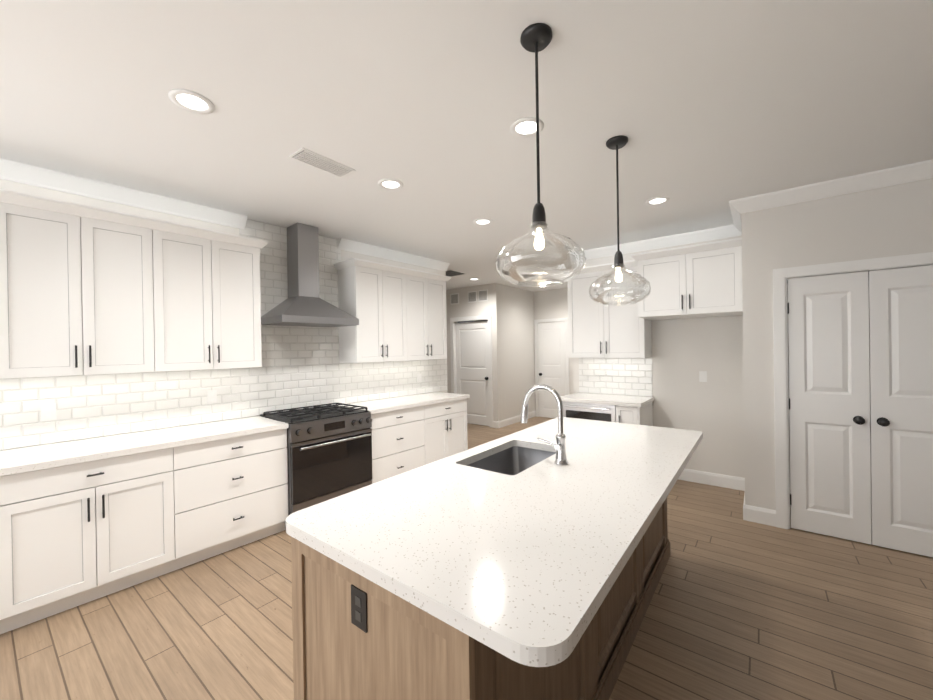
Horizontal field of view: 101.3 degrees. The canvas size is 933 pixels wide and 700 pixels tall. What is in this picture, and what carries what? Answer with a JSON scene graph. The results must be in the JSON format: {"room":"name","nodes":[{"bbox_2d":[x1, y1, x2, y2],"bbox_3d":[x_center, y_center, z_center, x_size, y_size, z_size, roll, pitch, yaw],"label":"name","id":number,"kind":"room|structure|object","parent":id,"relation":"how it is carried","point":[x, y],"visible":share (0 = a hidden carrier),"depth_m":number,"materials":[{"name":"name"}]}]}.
{"room":"kitchen","nodes":[
{"label":"kitchen","id":0,"kind":"room"},
{"bbox_2d":[0,179,447,450],"bbox_3d":[-3.432,0.188,1.948,0.120,2.740,9.550,-1,0,41],"label":"wall","id":1,"kind":"structure","parent":0,"point":[61,196],"depth_m":2.96,"materials":[{"name":"white paint"}]},
{"bbox_2d":[0,189,11,378],"bbox_3d":[-3.052,-0.369,2.039,0.342,1.082,0.777,-1,0,41],"label":"upper cabinet","id":2,"kind":"object","parent":1,"relation":"attached to","point":[5,221],"depth_m":2.22,"materials":[{"name":"white wood"}]},
{"bbox_2d":[8,190,167,377],"bbox_3d":[-2.601,-0.378,2.566,0.342,1.082,0.839,-1,0,41],"label":"upper cabinet","id":3,"kind":"object","parent":1,"relation":"attached to","point":[83,295],"depth_m":2.47,"materials":[{"name":"white wood"}]},
{"bbox_2d":[164,221,263,370],"bbox_3d":[-2.148,-0.387,3.095,0.342,1.082,0.782,-1,0,41],"label":"upper cabinet","id":4,"kind":"object","parent":1,"relation":"attached to","point":[214,295],"depth_m":3.00,"materials":[{"name":"white wood"}]},
{"bbox_2d":[0,219,446,449],"bbox_3d":[-1.899,-0.300,3.648,0.006,1.822,4.940,-1,0,41],"label":"backsplash","id":5,"kind":"structure","parent":1,"relation":"attached to","point":[302,366],"depth_m":3.50,"materials":[{"name":"tile"}]},
{"bbox_2d":[41,403,55,420],"bbox_3d":[-2.807,0.416,2.568,0.005,0.114,0.070,-1,0,40],"label":"outlet","id":6,"kind":"object","parent":5,"relation":"attached to","point":[48,411],"visible":1,"depth_m":2.57,"materials":[{"name":"white plastic"}]},
{"bbox_2d":[207,390,216,403],"bbox_3d":[-2.190,0.404,3.290,0.005,0.114,0.070,-1,0,40],"label":"outlet","id":7,"kind":"object","parent":5,"relation":"attached to","point":[211,396],"visible":1,"depth_m":3.29,"materials":[{"name":"white plastic"}]},
{"bbox_2d":[417,374,421,381],"bbox_3d":[-0.629,0.373,5.113,0.005,0.114,0.070,-1,0,40],"label":"outlet","id":8,"kind":"object","parent":5,"relation":"attached to","point":[419,379],"visible":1,"depth_m":5.11,"materials":[{"name":"white plastic"}]},
{"bbox_2d":[0,158,449,270],"bbox_3d":[-3.344,-1.131,1.915,0.082,0.105,9.450,-1,0,41],"label":"crown molding","id":9,"kind":"structure","parent":1,"relation":"attached to","point":[14,171],"depth_m":2.93,"materials":[{"name":"white wood"}]},
{"bbox_2d":[261,223,358,326],"bbox_3d":[-1.520,-0.729,3.712,0.492,0.974,0.760,-1,0,41],"label":"range hood","id":10,"kind":"object","parent":1,"relation":"attached to","point":[303,304],"visible":0.94,"depth_m":3.69,"materials":[{"name":"silver metal"}]},
{"bbox_2d":[334,258,413,362],"bbox_3d":[-1.042,-0.409,4.388,0.342,1.082,0.742,-1,0,41],"label":"upper cabinet","id":11,"kind":"object","parent":1,"relation":"attached to","point":[401,316],"depth_m":4.20,"materials":[{"name":"white wood"}]},
{"bbox_2d":[410,270,446,359],"bbox_3d":[-0.633,-0.417,4.865,0.342,1.082,0.742,-1,0,41],"label":"upper cabinet","id":12,"kind":"object","parent":1,"relation":"attached to","point":[427,296],"depth_m":4.79,"materials":[{"name":"white wood"}]},
{"bbox_2d":[0,417,932,699],"bbox_3d":[0.386,1.551,1.327,13.600,0.100,13.400,-1,0,38],"label":"floor","id":13,"kind":"structure","parent":0,"point":[740,609],"depth_m":2.07,"materials":[{"name":"brown wood"}]},
{"bbox_2d":[0,460,115,633],"bbox_3d":[-2.593,1.107,2.341,0.635,0.874,0.500,-1,0,38],"label":"base cabinet","id":14,"kind":"object","parent":13,"relation":"on","point":[83,521],"depth_m":2.19,"materials":[{"name":"white wood"}]},
{"bbox_2d":[0,416,288,479],"bbox_3d":[-2.470,0.646,2.487,0.746,0.038,2.359,-1,0,38],"label":"countertop","id":15,"kind":"structure","parent":14,"relation":"on","point":[25,461],"depth_m":2.53,"materials":[{"name":"white stone"}]},
{"bbox_2d":[112,452,163,591],"bbox_3d":[-2.367,1.102,2.635,0.635,0.874,0.472,-1,0,38],"label":"base cabinet","id":16,"kind":"object","parent":13,"relation":"on","point":[137,526],"depth_m":2.46,"materials":[{"name":"white wood"}]},
{"bbox_2d":[160,428,287,573],"bbox_3d":[-1.991,1.095,3.074,0.616,0.874,0.857,-1,0,38],"label":"base cabinet","id":17,"kind":"object","parent":13,"relation":"on","point":[221,496],"depth_m":2.82,"materials":[{"name":"white wood"}]},
{"bbox_2d":[260,403,371,526],"bbox_3d":[-1.399,1.044,3.637,0.696,0.952,0.790,-1,0,41],"label":"range","id":18,"kind":"object","parent":13,"relation":"on","point":[329,451],"visible":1,"depth_m":3.42,"materials":[{"name":"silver metal"}]},
{"bbox_2d":[371,408,423,483],"bbox_3d":[-0.939,1.074,4.290,0.638,0.874,0.816,-1,0,38],"label":"base cabinet","id":19,"kind":"object","parent":13,"relation":"on","point":[397,437],"depth_m":4.06,"materials":[{"name":"white wood"}]},
{"bbox_2d":[338,392,467,415],"bbox_3d":[-0.694,0.611,4.561,0.704,0.038,1.560,-1,0,38],"label":"countertop","id":20,"kind":"structure","parent":19,"relation":"on","point":[396,404],"depth_m":4.39,"materials":[{"name":"white stone"}]},
{"bbox_2d":[424,400,451,464],"bbox_3d":[-0.564,1.067,4.715,0.634,0.874,0.431,-1,0,38],"label":"base cabinet","id":21,"kind":"object","parent":13,"relation":"on","point":[437,417],"depth_m":4.54,"materials":[{"name":"white wood"}]},
{"bbox_2d":[452,400,467,454],"bbox_3d":[-0.361,1.063,4.979,0.634,0.874,0.462,-1,0,38],"label":"base cabinet","id":22,"kind":"object","parent":13,"relation":"on","point":[459,407],"depth_m":4.84,"materials":[{"name":"white wood"}]},
{"bbox_2d":[291,496,669,699],"bbox_3d":[0.409,1.061,2.065,0.833,0.874,2.378,-1,0,38],"label":"kitchen island","id":23,"kind":"object","parent":13,"relation":"on","point":[353,639],"depth_m":1.21,"materials":[{"name":"brown wood"}]},
{"bbox_2d":[351,585,366,632],"bbox_3d":[-0.324,0.778,1.150,0.072,0.116,0.006,-1,0,38],"label":"outlet","id":24,"kind":"object","parent":23,"relation":"attached to","point":[358,595],"depth_m":1.15,"materials":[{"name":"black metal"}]},
{"bbox_2d":[286,417,702,683],"bbox_3d":[0.482,0.603,2.008,1.060,0.040,2.420,-1,0,38],"label":"island countertop","id":25,"kind":"structure","parent":23,"relation":"on","point":[520,564],"depth_m":1.26,"materials":[{"name":"white stone"}]},
{"bbox_2d":[470,444,549,471],"bbox_3d":[0.267,0.727,2.137,0.372,0.227,0.632,-1,0,38],"label":"sink","id":26,"kind":"object","parent":25,"relation":"in","point":[517,456],"depth_m":2.41,"materials":[{"name":"grey metal"}]},
{"bbox_2d":[521,384,569,463],"bbox_3d":[0.401,0.383,2.020,0.266,0.402,0.083,-1,0,38],"label":"faucet","id":27,"kind":"object","parent":25,"relation":"on","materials":[{"name":"silver metal"}]},
{"bbox_2d":[563,401,615,421],"bbox_3d":[1.535,1.038,4.539,0.603,0.868,0.614,-1,0,38],"label":"beverage cooler","id":28,"kind":"object","parent":13,"relation":"on","point":[597,412],"visible":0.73,"depth_m":4.32,"materials":[{"name":"silver metal"}]},
{"bbox_2d":[561,392,653,425],"bbox_3d":[1.641,1.013,4.492,0.920,0.914,0.632,-1,0,38],"label":"base cabinet","id":29,"kind":"object","parent":13,"relation":"on","point":[637,410],"visible":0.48,"depth_m":4.22,"materials":[{"name":"white wood"}]},
{"bbox_2d":[0,0,932,291],"bbox_3d":[0.342,-1.288,1.317,13.600,0.100,13.400,-1,0,38],"label":"ceiling","id":30,"kind":"structure","parent":0,"point":[710,108],"depth_m":1.95,"materials":[{"name":"white paint"}]},
{"bbox_2d":[168,89,214,113],"bbox_3d":[-1.340,-1.210,1.867,0.184,0.008,0.184,-1,0,38],"label":"recessed light","id":31,"kind":"object","parent":30,"relation":"in","point":[191,101],"visible":1,"depth_m":1.86,"materials":[{"name":"white plastic"}]},
{"bbox_2d":[288,147,355,177],"bbox_3d":[-0.939,-1.217,2.505,0.170,0.010,0.380,-1,0,38],"label":"ceiling vent","id":32,"kind":"object","parent":30,"relation":"in","point":[316,160],"visible":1,"depth_m":2.48,"materials":[{"name":"white metal"}]},
{"bbox_2d":[378,179,402,189],"bbox_3d":[-0.561,-1.226,2.832,0.184,0.008,0.184,-1,0,38],"label":"recessed light","id":33,"kind":"object","parent":30,"relation":"in","point":[391,184],"visible":1,"depth_m":2.83,"materials":[{"name":"white plastic"}]},
{"bbox_2d":[446,270,466,276],"bbox_3d":[-0.282,-1.241,6.213,0.420,0.010,0.420,-1,0,38],"label":"ceiling vent","id":34,"kind":"object","parent":30,"relation":"in","point":[450,273],"visible":0.58,"depth_m":6.19,"materials":[{"name":"grey metal"}]},
{"bbox_2d":[474,218,491,224],"bbox_3d":[0.160,-1.240,3.703,0.184,0.008,0.184,-1,0,38],"label":"recessed light","id":35,"kind":"object","parent":30,"relation":"in","point":[483,221],"visible":1,"depth_m":3.69,"materials":[{"name":"white plastic"}]},
{"bbox_2d":[510,117,543,136],"bbox_3d":[0.337,-1.237,2.129,0.184,0.008,0.184,-1,0,38],"label":"recessed light","id":36,"kind":"object","parent":30,"relation":"in","point":[524,127],"visible":0.92,"depth_m":2.13,"materials":[{"name":"white plastic"}]},
{"bbox_2d":[495,23,585,286],"bbox_3d":[0.283,-0.750,1.510,0.350,0.976,0.350,-1,0,38],"label":"pendant light","id":37,"kind":"object","parent":30,"relation":"hanging from","point":[536,38],"visible":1,"depth_m":1.49,"materials":[{"name":"clear glass"}]},
{"bbox_2d":[589,135,650,305],"bbox_3d":[0.908,-0.763,2.290,0.350,0.976,0.350,-1,0,38],"label":"pendant light","id":38,"kind":"object","parent":30,"relation":"hanging from","point":[616,143],"visible":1,"depth_m":2.27,"materials":[{"name":"clear glass"}]},
{"bbox_2d":[646,196,669,204],"bbox_3d":[1.618,-1.261,3.238,0.184,0.008,0.184,-1,0,38],"label":"recessed light","id":39,"kind":"object","parent":30,"relation":"in","point":[658,200],"visible":1,"depth_m":3.23,"materials":[{"name":"white plastic"}]},
{"bbox_2d":[446,284,490,392],"bbox_3d":[-0.732,0.123,8.296,3.160,2.740,0.120,-1,0,38],"label":"wall","id":40,"kind":"structure","parent":0,"point":[463,308],"depth_m":7.70,"materials":[{"name":"white paint"}]},
{"bbox_2d":[450,293,458,304],"bbox_3d":[-0.242,-1.043,7.819,0.220,0.220,0.010,-1,0,38],"label":"air vent","id":41,"kind":"object","parent":40,"relation":"in","point":[454,298],"visible":1,"depth_m":7.82,"materials":[{"name":"white metal"}]},
{"bbox_2d":[450,315,492,427],"bbox_3d":[0.087,0.408,7.583,1.020,2.150,0.020,-1,0,38],"label":"door frame","id":42,"kind":"structure","parent":40,"relation":"attached to","point":[452,320],"depth_m":7.47,"materials":[{"name":"white wood"}]},
{"bbox_2d":[455,321,488,425],"bbox_3d":[0.110,0.459,7.613,0.830,2.032,0.094,-1,0,38],"label":"hall door","id":43,"kind":"structure","parent":40,"relation":"in","point":[472,373],"depth_m":7.60,"materials":[{"name":"white wood"}]},
{"bbox_2d":[468,291,476,302],"bbox_3d":[0.114,-1.048,7.545,0.220,0.220,0.010,-1,0,38],"label":"air vent","id":44,"kind":"object","parent":40,"relation":"in","point":[472,296],"visible":1,"depth_m":7.54,"materials":[{"name":"white metal"}]},
{"bbox_2d":[478,289,487,301],"bbox_3d":[0.320,-1.050,7.386,0.220,0.220,0.010,-1,0,38],"label":"air vent","id":45,"kind":"object","parent":40,"relation":"in","point":[482,295],"visible":1,"depth_m":7.39,"materials":[{"name":"white metal"}]},
{"bbox_2d":[491,283,534,420],"bbox_3d":[0.989,0.098,7.843,0.120,2.740,1.500,-1,0,38],"label":"wall","id":46,"kind":"structure","parent":0,"point":[513,356],"depth_m":7.64,"materials":[{"name":"white paint"}]},
{"bbox_2d":[497,410,535,427],"bbox_3d":[1.058,1.402,7.801,0.015,0.130,1.515,-1,0,38],"label":"baseboard","id":47,"kind":"structure","parent":46,"relation":"attached to","point":[512,420],"depth_m":7.60,"materials":[{"name":"white wood"}]},
{"bbox_2d":[534,288,572,417],"bbox_3d":[2.311,0.077,7.848,2.210,2.740,0.120,-1,0,38],"label":"wall","id":48,"kind":"structure","parent":0,"point":[551,304],"depth_m":8.12,"materials":[{"name":"white paint"}]},
{"bbox_2d":[534,318,568,416],"bbox_3d":[1.814,0.394,8.147,0.770,2.120,0.020,-1,0,38],"label":"door frame","id":49,"kind":"structure","parent":48,"relation":"attached to","point":[536,322],"depth_m":8.21,"materials":[{"name":"white wood"}]},
{"bbox_2d":[538,322,565,417],"bbox_3d":[1.797,0.430,8.125,0.620,2.032,0.071,-1,0,38],"label":"door","id":50,"kind":"structure","parent":48,"relation":"in","point":[551,356],"depth_m":8.15,"materials":[{"name":"white wood"}]},
{"bbox_2d":[572,235,744,477],"bbox_3d":[2.179,0.091,4.543,1.850,2.740,0.120,-1,0,38],"label":"wall","id":51,"kind":"structure","parent":0,"point":[685,351],"depth_m":4.17,"materials":[{"name":"white paint"}]},
{"bbox_2d":[562,260,651,357],"bbox_3d":[1.671,-0.452,4.598,0.930,1.082,0.391,-1,0,38],"label":"upper cabinet","id":52,"kind":"object","parent":51,"relation":"attached to","point":[596,330],"visible":0.81,"depth_m":4.46,"materials":[{"name":"white wood"}]},
{"bbox_2d":[579,357,651,396],"bbox_3d":[1.823,0.315,4.741,0.880,0.468,0.006,-1,0,38],"label":"backsplash","id":53,"kind":"structure","parent":51,"relation":"attached to","point":[625,376],"depth_m":4.71,"materials":[{"name":"tile"}]},
{"bbox_2d":[569,225,740,261],"bbox_3d":[2.097,-1.225,4.458,1.850,0.105,0.082,-1,0,38],"label":"crown molding","id":54,"kind":"structure","parent":51,"relation":"attached to","point":[718,232],"depth_m":4.35,"materials":[{"name":"white wood"}]},
{"bbox_2d":[631,237,742,319],"bbox_3d":[2.284,-0.674,3.950,0.936,0.652,0.666,-1,0,38],"label":"upper cabinet","id":55,"kind":"object","parent":51,"relation":"attached to","point":[705,282],"visible":0.94,"depth_m":3.68,"materials":[{"name":"white wood"}]},
{"bbox_2d":[699,371,706,381],"bbox_3d":[2.576,0.289,4.162,0.070,0.115,0.004,-1,0,38],"label":"outlet","id":56,"kind":"object","parent":51,"relation":"attached to","point":[702,376],"visible":1,"depth_m":4.16,"materials":[{"name":"white plastic"}]},
{"bbox_2d":[678,469,743,490],"bbox_3d":[2.535,1.392,4.205,0.900,0.130,0.015,-1,0,38],"label":"baseboard","id":57,"kind":"structure","parent":51,"relation":"attached to","point":[732,482],"depth_m":4.11,"materials":[{"name":"white wood"}]},
{"bbox_2d":[787,284,789,479],"bbox_3d":[3.361,0.413,3.311,0.980,2.070,0.020,-1,0,38],"label":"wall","id":58,"kind":"structure","parent":0,"point":[788,390],"depth_m":3.57,"materials":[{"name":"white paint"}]},
{"bbox_2d":[741,178,932,509],"bbox_3d":[4.883,0.061,1.441,6.220,2.740,0.120,-1,0,38],"label":"wall","id":59,"kind":"structure","parent":0,"point":[893,220],"depth_m":3.10,"materials":[{"name":"white paint"}]},
{"bbox_2d":[729,219,741,234],"bbox_3d":[2.544,-1.228,3.590,0.082,0.105,0.690,-1,0,38],"label":"crown molding","id":60,"kind":"structure","parent":59,"relation":"attached to","point":[736,229],"depth_m":3.92,"materials":[{"name":"white wood"}]},
{"bbox_2d":[743,478,747,520],"bbox_3d":[2.624,1.393,3.596,0.015,0.130,0.780,-1,0,38],"label":"baseboard","id":61,"kind":"structure","parent":59,"relation":"attached to","point":[745,507],"depth_m":3.29,"materials":[{"name":"white wood"}]},
{"bbox_2d":[787,271,871,544],"bbox_3d":[2.804,0.433,2.970,0.464,2.032,0.094,-1,0,38],"label":"pantry door","id":62,"kind":"structure","parent":59,"relation":"in","point":[829,403],"depth_m":2.97,"materials":[{"name":"painted wood"},{"name":"black metal"}]},
{"bbox_2d":[729,159,932,218],"bbox_3d":[4.721,-1.254,1.418,6.182,0.105,0.082,-1,0,38],"label":"crown molding","id":63,"kind":"structure","parent":59,"relation":"attached to","point":[909,173],"depth_m":2.89,"materials":[{"name":"white wood"}]},
{"bbox_2d":[773,252,932,528],"bbox_3d":[3.020,0.392,2.867,1.110,2.125,0.140,-1,0,38],"label":"door frame","id":64,"kind":"structure","parent":59,"relation":"attached to","point":[781,276],"depth_m":3.12,"materials":[{"name":"white wood"}]},
{"bbox_2d":[868,265,932,556],"bbox_3d":[3.175,0.429,2.685,0.464,2.032,0.094,-1,0,38],"label":"pantry door","id":65,"kind":"structure","parent":59,"relation":"in","point":[901,365],"depth_m":2.74,"materials":[{"name":"white wood"}]}
]}

